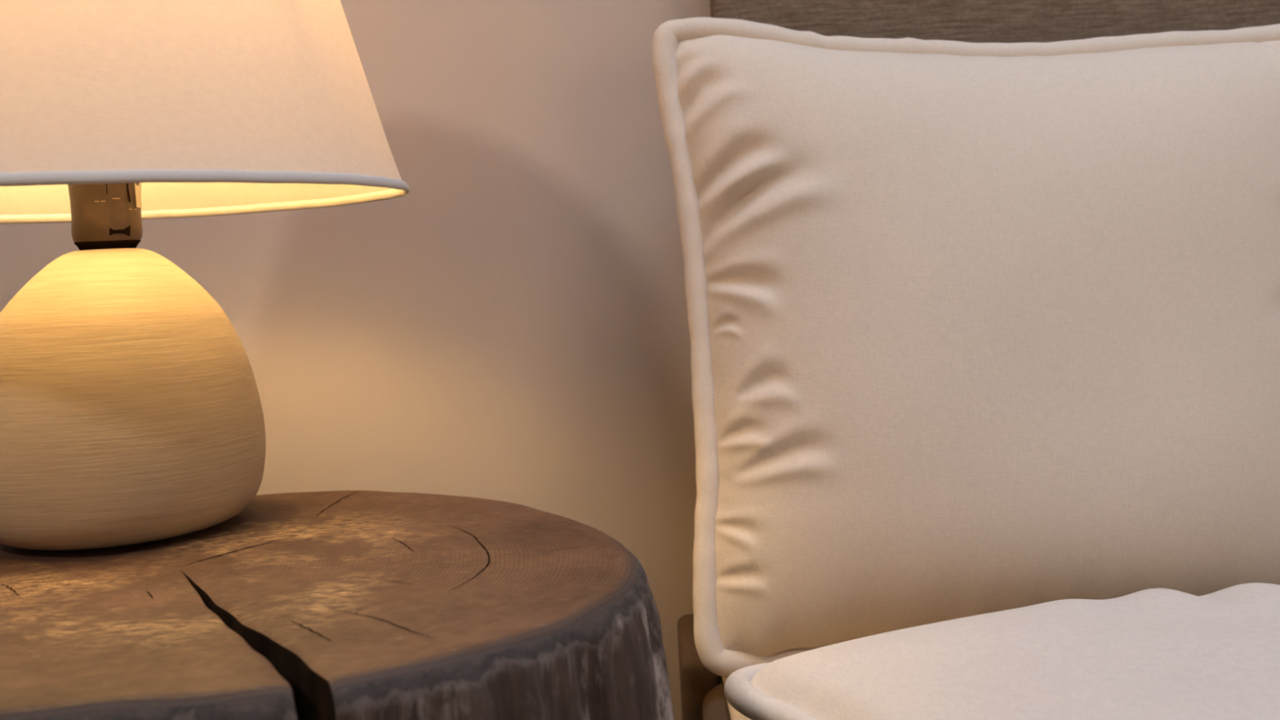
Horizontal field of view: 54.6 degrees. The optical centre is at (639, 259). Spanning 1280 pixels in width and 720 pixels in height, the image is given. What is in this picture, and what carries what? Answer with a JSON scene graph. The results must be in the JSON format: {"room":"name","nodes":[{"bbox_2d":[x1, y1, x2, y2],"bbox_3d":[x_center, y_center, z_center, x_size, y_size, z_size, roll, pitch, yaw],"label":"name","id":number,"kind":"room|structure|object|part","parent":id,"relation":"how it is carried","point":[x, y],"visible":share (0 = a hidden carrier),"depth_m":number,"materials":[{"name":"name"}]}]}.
{"room":"bedroom","nodes":[
{"label":"bedroom","id":0,"kind":"room"},
{"bbox_2d":[0,0,710,719],"bbox_3d":[0.161,-0.750,0.830,4.400,2.600,0.100,-3,0,0],"label":"wall","id":1,"kind":"structure","parent":0,"point":[512,326],"depth_m":0.78,"materials":[{"name":"paint"}]},
{"bbox_3d":[0.232,0.599,-0.910,4.400,0.100,3.380,-3,0,0],"label":"floor","id":2,"kind":"structure","parent":0,"visible":0},
{"bbox_2d":[0,489,674,719],"bbox_3d":[-0.167,0.344,0.482,0.394,0.453,0.357,-3,0,0],"label":"stump side table","id":3,"kind":"object","parent":2,"relation":"on","point":[332,605],"visible":0.9,"depth_m":0.41,"materials":[{"name":"brown wood"}]},
{"bbox_2d":[0,0,409,550],"bbox_3d":[-0.242,-0.046,0.560,0.270,0.335,0.270,-3,0,28],"label":"table lamp","id":4,"kind":"object","parent":3,"relation":"on","point":[131,411],"visible":1,"depth_m":0.50,"materials":[{"name":"beige ceramic"}]},
{"bbox_2d":[67,182,142,250],"bbox_3d":[-0.242,-0.037,0.560,0.032,0.064,0.032,-3,0,0],"label":"socket","id":5,"kind":"object","parent":4,"relation":"attached to","point":[104,216],"depth_m":0.55,"materials":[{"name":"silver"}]},
{"bbox_3d":[-0.246,-0.119,0.560,0.266,0.186,0.266,-3,0,0],"label":"lamp shade","id":6,"kind":"part","parent":4,"relation":"part of","materials":[{"name":"fabric"}]},
{"bbox_2d":[676,0,1279,719],"bbox_3d":[0.633,0.037,-0.212,1.240,0.980,1.976,-3,0,0],"label":"frame","id":7,"kind":"object","parent":2,"relation":"on","point":[703,697],"visible":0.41,"depth_m":0.74,"materials":[{"name":"wood"}]},
{"bbox_3d":[0.039,0.358,0.690,0.020,0.300,0.090,-3,0,0],"label":"corner panel","id":8,"kind":"part","parent":7,"relation":"part of","materials":[{"name":"wood"}]},
{"bbox_2d":[722,676,751,719],"bbox_3d":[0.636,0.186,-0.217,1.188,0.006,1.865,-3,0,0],"label":"mattress","id":9,"kind":"object","parent":7,"relation":"on","point":[735,714],"visible":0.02,"depth_m":0.59,"materials":[{"name":"beige fabric"}]},
{"bbox_2d":[652,17,1279,677],"bbox_3d":[0.217,0.029,0.650,0.405,0.350,0.119,-3,0,0],"label":"cushion","id":10,"kind":"object","parent":9,"relation":"on","point":[975,329],"visible":0.89,"depth_m":0.62,"materials":[{"name":"beige fabric"}]},
{"bbox_2d":[724,582,1279,719],"bbox_3d":[0.342,0.159,0.326,0.615,0.058,0.494,-3,0,0],"label":"seat cushion","id":11,"kind":"object","parent":9,"relation":"on","point":[1150,654],"visible":1,"depth_m":0.47,"materials":[{"name":"white fabric"}]},
{"bbox_3d":[0.653,0.026,0.756,1.198,0.960,0.040,-3,0,0],"label":"headboard","id":12,"kind":"part","parent":7,"relation":"part of","materials":[{"name":"wood"}]}
]}

